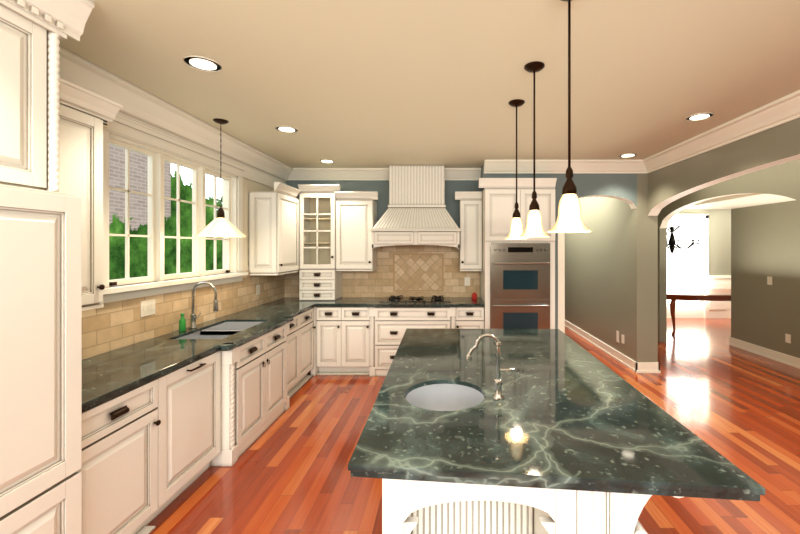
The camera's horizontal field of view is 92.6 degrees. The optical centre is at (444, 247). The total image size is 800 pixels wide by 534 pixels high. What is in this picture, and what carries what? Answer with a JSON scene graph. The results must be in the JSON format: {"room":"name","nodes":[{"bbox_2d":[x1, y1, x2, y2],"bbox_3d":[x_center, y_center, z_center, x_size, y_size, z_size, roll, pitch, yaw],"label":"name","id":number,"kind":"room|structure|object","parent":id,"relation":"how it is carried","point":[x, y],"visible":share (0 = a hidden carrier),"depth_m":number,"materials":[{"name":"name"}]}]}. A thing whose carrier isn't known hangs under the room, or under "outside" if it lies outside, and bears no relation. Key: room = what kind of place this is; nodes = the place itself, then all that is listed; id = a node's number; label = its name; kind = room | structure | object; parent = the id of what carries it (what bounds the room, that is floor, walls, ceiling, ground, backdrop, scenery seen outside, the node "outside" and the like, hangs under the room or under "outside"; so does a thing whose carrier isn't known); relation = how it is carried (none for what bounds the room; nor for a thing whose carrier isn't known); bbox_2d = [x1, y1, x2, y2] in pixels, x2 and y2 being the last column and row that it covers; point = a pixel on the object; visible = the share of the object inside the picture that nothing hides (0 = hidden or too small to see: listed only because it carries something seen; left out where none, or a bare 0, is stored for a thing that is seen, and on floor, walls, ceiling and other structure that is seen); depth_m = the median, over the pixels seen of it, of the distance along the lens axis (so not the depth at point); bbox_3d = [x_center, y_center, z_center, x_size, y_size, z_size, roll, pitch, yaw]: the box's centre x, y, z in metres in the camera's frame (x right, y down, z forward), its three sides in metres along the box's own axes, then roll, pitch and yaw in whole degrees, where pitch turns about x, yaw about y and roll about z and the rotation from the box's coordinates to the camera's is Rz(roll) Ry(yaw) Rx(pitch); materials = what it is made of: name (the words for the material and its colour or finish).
{"room":"kitchen","nodes":[
{"label":"kitchen","id":0,"kind":"room"},
{"bbox_2d":[86,178,275,358],"bbox_3d":[-2.375,0.250,1.500,0.150,2.740,8.200,0,0,0],"label":"wall","id":1,"kind":"structure","parent":0,"point":[249,186],"depth_m":4.40,"materials":[{"name":"beige paint"}]},
{"bbox_2d":[0,0,71,187],"bbox_3d":[-1.977,-0.585,1.351,0.623,0.710,0.612,0,0,0],"label":"upper cabinet","id":2,"kind":"object","parent":1,"relation":"attached to","point":[36,129],"depth_m":1.55,"materials":[{"name":"white wood"}]},
{"bbox_2d":[72,84,107,307],"bbox_3d":[-2.119,-0.260,1.914,0.338,1.160,0.510,0,0,0],"label":"upper cabinet","id":3,"kind":"object","parent":1,"relation":"attached to","point":[87,130],"depth_m":2.11,"materials":[{"name":"white wood"}]},
{"bbox_2d":[100,116,247,303],"bbox_3d":[-2.340,-0.268,3.390,0.220,1.275,1.830,0,0,0],"label":"window","id":4,"kind":"structure","parent":1,"relation":"in","point":[232,207],"depth_m":3.14,"materials":[{"name":"beige wood"}]},
{"bbox_2d":[59,45,294,187],"bbox_3d":[-2.215,-0.960,1.500,0.170,0.320,7.900,0,0,0],"label":"crown molding","id":5,"kind":"structure","parent":1,"relation":"attached to","point":[143,108],"depth_m":3.05,"materials":[{"name":"beige wood"}]},
{"bbox_2d":[249,182,299,274],"bbox_3d":[-2.119,-0.230,4.759,0.338,1.060,0.653,0,0,0],"label":"upper cabinet","id":6,"kind":"object","parent":1,"relation":"attached to","point":[273,216],"depth_m":4.44,"materials":[{"name":"white wood"}]},
{"bbox_2d":[82,245,479,359],"bbox_3d":[-0.900,0.273,3.555,2.800,0.865,3.790,0,0,0],"label":"tile backsplash","id":7,"kind":"structure","parent":1,"relation":"attached to","point":[417,270],"depth_m":4.75,"materials":[{"name":"tile"}]},
{"bbox_2d":[140,299,154,316],"label":"wall plates","id":8,"kind":"object","parent":7,"relation":"attached to","point":[147,307],"depth_m":2.92,"materials":[{"name":"beige plastic"}]},
{"bbox_2d":[256,284,259,294],"label":"wall plates","id":9,"kind":"object","parent":7,"relation":"attached to","point":[257,286],"depth_m":4.65,"materials":[{"name":"beige plastic"}]},
{"bbox_2d":[465,277,469,285],"label":"wall plates","id":10,"kind":"object","parent":7,"relation":"attached to","point":[467,279],"depth_m":5.44,"materials":[{"name":"beige plastic"}]},
{"bbox_2d":[59,0,799,167],"bbox_3d":[3.350,-1.170,4.100,11.900,0.100,13.600,0,0,0],"label":"ceiling","id":11,"kind":"structure","parent":0,"point":[363,83],"depth_m":2.40,"materials":[{"name":"beige paint"}]},
{"bbox_2d":[184,56,221,71],"bbox_3d":[-1.470,-1.117,2.310,0.195,0.006,0.195,0,0,-6],"label":"recessed light","id":12,"kind":"object","parent":11,"relation":"in","point":[203,63],"depth_m":2.31,"materials":[{"name":"beige"}]},
{"bbox_2d":[194,118,245,236],"bbox_3d":[-1.970,-0.610,3.340,0.400,1.019,0.400,0,0,0],"label":"light","id":13,"kind":"object","parent":11,"relation":"hanging from","point":[220,225],"visible":1,"depth_m":3.27,"materials":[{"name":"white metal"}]},
{"bbox_2d":[276,126,297,132],"bbox_3d":[-1.490,-1.117,3.580,0.195,0.006,0.195,0,0,-9],"label":"recessed light","id":14,"kind":"object","parent":11,"relation":"in","point":[287,129],"depth_m":3.59,"materials":[{"name":"beige"}]},
{"bbox_2d":[319,159,334,162],"bbox_3d":[-1.520,-1.117,4.900,0.195,0.006,0.195,0,0,-9],"label":"recessed light","id":15,"kind":"object","parent":11,"relation":"in","point":[323,160],"depth_m":4.91,"materials":[{"name":"beige"}]},
{"bbox_2d":[505,99,528,238],"bbox_3d":[0.550,-0.595,2.920,0.188,1.049,0.188,0,0,0],"label":"pendant light","id":16,"kind":"object","parent":11,"relation":"hanging from","point":[516,229],"visible":0.96,"depth_m":2.89,"materials":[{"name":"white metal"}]},
{"bbox_2d":[519,61,549,236],"bbox_3d":[0.550,-0.595,2.340,0.188,1.049,0.188,0,0,0],"label":"pendant light","id":17,"kind":"object","parent":11,"relation":"hanging from","point":[534,227],"visible":1,"depth_m":2.31,"materials":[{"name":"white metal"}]},
{"bbox_2d":[548,0,591,232],"bbox_3d":[0.540,-0.595,1.650,0.188,1.049,0.188,0,0,0],"label":"pendant light","id":18,"kind":"object","parent":11,"relation":"hanging from","point":[569,218],"visible":1,"depth_m":1.63,"materials":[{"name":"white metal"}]},
{"bbox_2d":[619,153,636,157],"bbox_3d":[2.210,-1.117,4.590,0.195,0.006,0.195,0,0,-6],"label":"recessed light","id":19,"kind":"object","parent":11,"relation":"in","point":[629,154],"depth_m":4.59,"materials":[{"name":"beige"}]},
{"bbox_2d":[667,225,700,253],"bbox_3d":[4.780,-0.489,8.000,1.000,1.259,0.955,0,0,0],"label":"chandelier","id":20,"kind":"object","parent":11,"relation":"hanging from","point":[671,244],"visible":0.6,"depth_m":7.94,"materials":[{"name":"black metal"}]},
{"bbox_2d":[686,113,712,120],"bbox_3d":[2.170,-1.117,3.240,0.195,0.006,0.195,0,0,-6],"label":"recessed light","id":21,"kind":"object","parent":11,"relation":"in","point":[700,116],"depth_m":3.24,"materials":[{"name":"beige"}]},
{"bbox_2d":[286,163,636,328],"bbox_3d":[0.025,0.250,5.275,4.950,2.740,0.650,0,0,0],"label":"wall","id":22,"kind":"structure","parent":0,"point":[622,187],"depth_m":4.95,"materials":[{"name":"grey"}]},
{"bbox_2d":[333,190,376,269],"bbox_3d":[-1.220,-0.230,5.268,0.496,1.040,0.345,0,0,0],"label":"upper cabinet","id":23,"kind":"object","parent":22,"relation":"attached to","point":[354,213],"depth_m":5.10,"materials":[{"name":"white wood"}]},
{"bbox_2d":[295,168,480,179],"bbox_3d":[-0.760,-1.045,5.385,2.720,0.150,0.130,0,0,0],"label":"crown molding","id":24,"kind":"structure","parent":22,"relation":"attached to","point":[300,173],"depth_m":5.38,"materials":[{"name":"beige wood"}]},
{"bbox_2d":[371,165,460,248],"bbox_3d":[-0.380,-0.553,5.175,1.164,1.126,0.539,0,0,0],"label":"range hood","id":25,"kind":"object","parent":22,"relation":"attached to","point":[416,213],"visible":1,"depth_m":5.08,"materials":[{"name":"white wood"}]},
{"bbox_2d":[457,192,480,269],"bbox_3d":[0.352,-0.230,5.268,0.295,1.040,0.345,0,0,0],"label":"upper cabinet","id":26,"kind":"object","parent":22,"relation":"attached to","point":[470,202],"depth_m":5.10,"materials":[{"name":"white wood"}]},
{"bbox_2d":[484,160,642,173],"bbox_3d":[1.503,-1.045,4.885,1.995,0.150,0.130,0,0,0],"label":"crown molding","id":27,"kind":"structure","parent":22,"relation":"attached to","point":[490,166],"depth_m":4.88,"materials":[{"name":"beige wood"}]},
{"bbox_2d":[147,318,799,533],"bbox_3d":[3.350,1.670,4.100,11.900,0.100,13.600,0,0,0],"label":"floor","id":28,"kind":"structure","parent":0,"point":[287,472],"depth_m":3.00,"materials":[{"name":"brown wood"}]},
{"bbox_2d":[0,180,87,533],"bbox_3d":[-1.934,0.695,1.103,0.708,1.850,1.106,0,0,0],"label":"tall cabinet","id":29,"kind":"object","parent":28,"relation":"on","point":[44,230],"depth_m":1.50,"materials":[{"name":"white wood"}]},
{"bbox_2d":[88,384,151,533],"bbox_3d":[-1.974,1.183,1.963,0.628,0.875,0.608,0,0,0],"label":"base cabinet","id":30,"kind":"object","parent":28,"relation":"on","point":[137,438],"depth_m":1.95,"materials":[{"name":"white wood"}]},
{"bbox_2d":[152,348,239,530],"bbox_3d":[-1.937,1.183,2.517,0.703,0.875,0.749,0,0,0],"label":"base cabinet","id":31,"kind":"object","parent":28,"relation":"on","point":[196,405],"depth_m":2.51,"materials":[{"name":"white wood"}]},
{"bbox_2d":[88,304,314,407],"bbox_3d":[-1.921,0.725,3.233,0.733,0.040,3.147,0,0,0],"label":"countertop","id":32,"kind":"structure","parent":31,"relation":"on","point":[114,373],"depth_m":2.49,"materials":[{"name":"grey stone"}]},
{"bbox_2d":[179,313,185,331],"bbox_3d":[-2.225,0.628,3.220,0.050,0.151,0.050,0,0,0],"label":"soap bottle","id":33,"kind":"object","parent":32,"relation":"on","point":[182,324],"visible":1,"depth_m":3.21,"materials":[{"name":"green"}]},
{"bbox_2d":[176,320,267,355],"bbox_3d":[-1.940,0.820,3.341,0.412,0.190,0.792,0,0,0],"label":"sink","id":34,"kind":"object","parent":32,"relation":"in","point":[230,329],"depth_m":3.33,"materials":[{"name":"silver metal"}]},
{"bbox_2d":[240,312,307,411],"bbox_3d":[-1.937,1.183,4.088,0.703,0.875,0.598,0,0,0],"label":"base cabinet","id":35,"kind":"object","parent":28,"relation":"on","point":[270,374],"depth_m":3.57,"materials":[{"name":"white wood"}]},
{"bbox_2d":[308,308,315,379],"bbox_3d":[-1.974,1.183,4.538,0.628,0.875,0.532,0,0,0],"label":"base cabinet","id":36,"kind":"object","parent":28,"relation":"on","point":[311,327],"depth_m":4.73,"materials":[{"name":"white wood"}]},
{"bbox_2d":[311,306,332,375],"bbox_3d":[-1.482,1.183,5.124,0.437,0.875,0.632,0,0,0],"label":"base cabinet","id":37,"kind":"object","parent":28,"relation":"on","point":[323,315],"depth_m":4.83,"materials":[{"name":"white wood"}]},
{"bbox_2d":[333,306,364,374],"bbox_3d":[-1.133,1.183,5.117,0.489,0.875,0.646,0,0,0],"label":"base cabinet","id":38,"kind":"object","parent":28,"relation":"on","point":[358,335],"depth_m":4.83,"materials":[{"name":"white wood"}]},
{"bbox_2d":[365,306,460,375],"bbox_3d":[-0.410,1.183,5.115,1.194,0.875,0.650,0,0,0],"label":"base cabinet","id":39,"kind":"object","parent":28,"relation":"on","point":[385,326],"depth_m":4.80,"materials":[{"name":"white wood"}]},
{"bbox_2d":[265,298,484,305],"bbox_3d":[-0.893,0.725,5.125,2.790,0.040,0.630,0,0,0],"label":"countertop","id":40,"kind":"structure","parent":39,"relation":"on","point":[340,301],"depth_m":4.92,"materials":[{"name":"black stone"}]},
{"bbox_2d":[297,266,344,301],"bbox_3d":[-1.708,0.494,5.255,0.475,0.418,0.370,0,0,0],"label":"base cabinet","id":41,"kind":"object","parent":40,"relation":"on","point":[316,283],"depth_m":5.07,"materials":[{"name":"white wood"}]},
{"bbox_2d":[472,292,476,299],"bbox_3d":[0.400,0.654,5.180,0.076,0.100,0.076,0,0,0],"label":"canister","id":42,"kind":"object","parent":40,"relation":"on","point":[474,295],"visible":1,"depth_m":5.15,"materials":[{"name":"red paint"}]},
{"bbox_2d":[461,306,484,328],"bbox_3d":[0.284,1.183,5.117,0.432,0.875,0.646,0,0,0],"label":"base cabinet","id":43,"kind":"object","parent":28,"relation":"on","point":[472,317],"depth_m":4.83,"materials":[{"name":"white wood"}]},
{"bbox_2d":[382,504,647,533],"bbox_3d":[0.330,1.177,2.212,1.080,0.885,1.896,0,0,0],"label":"kitchen island","id":44,"kind":"object","parent":28,"relation":"on","point":[396,518],"depth_m":1.32,"materials":[{"name":"white wood"}]},
{"bbox_2d":[348,328,764,503],"bbox_3d":[0.320,0.712,2.175,1.300,0.045,2.170,0,0,0],"label":"island countertop","id":45,"kind":"structure","parent":44,"relation":"on","point":[569,429],"depth_m":1.38,"materials":[{"name":"green stone"}]},
{"bbox_2d":[408,384,479,407],"bbox_3d":[0.000,0.810,1.800,0.376,0.200,0.376,0,0,0],"label":"sink","id":46,"kind":"object","parent":45,"relation":"in","point":[423,395],"depth_m":1.96,"materials":[{"name":"white ceramic"}]},
{"bbox_2d":[464,332,515,399],"bbox_3d":[0.209,0.541,1.740,0.222,0.298,0.056,0,0,0],"label":"faucet","id":47,"kind":"object","parent":45,"relation":"on","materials":[{"name":"silver metal"}]},
{"bbox_2d":[481,178,556,328],"bbox_3d":[0.948,0.375,5.101,0.885,2.490,0.677,0,0,0],"label":"tall cabinet","id":48,"kind":"object","parent":28,"relation":"on","point":[518,275],"depth_m":4.77,"materials":[{"name":"white wood"}]},
{"bbox_2d":[667,288,730,334],"bbox_3d":[5.150,1.243,7.450,2.566,0.776,1.160,0,0,0],"label":"dining table","id":49,"kind":"object","parent":28,"relation":"on","point":[690,294],"visible":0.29,"depth_m":7.06,"materials":[{"name":"brown wood"}]},
{"bbox_2d":[558,233,562,331],"bbox_3d":[1.502,0.250,7.110,0.125,2.740,4.020,0,0,0],"label":"wall","id":50,"kind":"structure","parent":0,"point":[561,281],"depth_m":4.94,"materials":[{"name":"beige paint"}]},
{"bbox_2d":[565,118,799,361],"bbox_3d":[2.635,0.250,4.150,0.270,2.740,13.500,0,0,0],"label":"wall","id":51,"kind":"structure","parent":0,"point":[611,273],"depth_m":4.96,"materials":[{"name":"grey paint"}]},
{"bbox_2d":[565,320,638,372],"bbox_3d":[2.487,1.555,6.962,0.026,0.130,4.076,0,0,0],"label":"baseboard","id":52,"kind":"structure","parent":51,"relation":"attached to","point":[638,367],"depth_m":5.84,"materials":[{"name":"beige wood"}]},
{"bbox_2d":[616,330,623,343],"label":"wall plates","id":53,"kind":"object","parent":51,"relation":"attached to","point":[617,332],"depth_m":5.46,"materials":[{"name":"beige plastic"}]},
{"bbox_2d":[639,362,660,372],"bbox_3d":[2.782,1.555,6.862,0.026,0.130,3.876,0,0,0],"label":"baseboard","id":54,"kind":"structure","parent":51,"relation":"attached to","point":[654,366],"depth_m":4.93,"materials":[{"name":"beige wood"}]},
{"bbox_2d":[639,90,799,173],"bbox_3d":[2.575,-1.045,1.250,0.130,0.150,7.400,0,0,0],"label":"crown molding","id":55,"kind":"structure","parent":51,"relation":"attached to","point":[785,109],"depth_m":3.40,"materials":[{"name":"beige wood"}]},
{"bbox_2d":[667,209,730,317],"bbox_3d":[6.035,0.250,8.850,6.530,2.740,0.200,0,0,0],"label":"wall","id":56,"kind":"structure","parent":0,"point":[715,249],"depth_m":8.74,"materials":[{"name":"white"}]},
{"bbox_2d":[658,159,799,341],"bbox_3d":[3.760,0.250,2.050,0.120,2.740,9.300,0,0,0],"label":"archway","id":57,"kind":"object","parent":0,"point":[783,179],"depth_m":5.07,"materials":[{"name":"grey paint"}]},
{"bbox_2d":[686,193,794,208],"bbox_3d":[4.375,-0.885,1.875,1.110,0.470,8.950,0,0,0],"label":"ceiling","id":58,"kind":"structure","parent":0,"point":[740,201],"depth_m":5.31,"materials":[{"name":"beige paint"}]},
{"bbox_2d":[731,200,799,358],"bbox_3d":[4.855,0.485,1.875,0.150,2.270,8.950,0,0,0],"label":"wall","id":59,"kind":"structure","parent":0,"point":[765,240],"depth_m":5.63,"materials":[{"name":"grey paint"}]},
{"bbox_2d":[729,337,799,368],"bbox_3d":[4.768,1.555,1.984,0.026,0.130,8.768,0,0,0],"label":"baseboard","id":60,"kind":"structure","parent":59,"relation":"attached to","point":[768,353],"depth_m":5.63,"materials":[{"name":"beige wood"}]},
{"bbox_2d":[767,276,771,284],"label":"wall plates","id":61,"kind":"object","parent":59,"relation":"attached to","point":[769,279],"depth_m":5.59,"materials":[{"name":"beige plastic"}]},
{"bbox_2d":[785,334,790,343],"label":"wall plates","id":62,"kind":"object","parent":59,"relation":"attached to","point":[787,336],"depth_m":5.28,"materials":[{"name":"beige plastic"}]},
{"label":"outside","id":63,"kind":"structure","parent":0,"visible":0},
{"bbox_2d":[109,144,222,279],"bbox_3d":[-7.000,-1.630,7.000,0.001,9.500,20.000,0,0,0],"label":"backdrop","id":64,"kind":"structure","parent":63,"point":[138,215],"depth_m":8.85,"materials":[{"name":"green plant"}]},
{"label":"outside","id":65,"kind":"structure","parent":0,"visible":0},
{"bbox_2d":[667,219,699,301],"bbox_3d":[5.550,0.270,9.100,1.300,2.300,0.001,0,0,0],"label":"window","id":66,"kind":"structure","parent":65,"point":[691,269],"depth_m":9.10,"materials":[{"name":"glass"}]}
]}

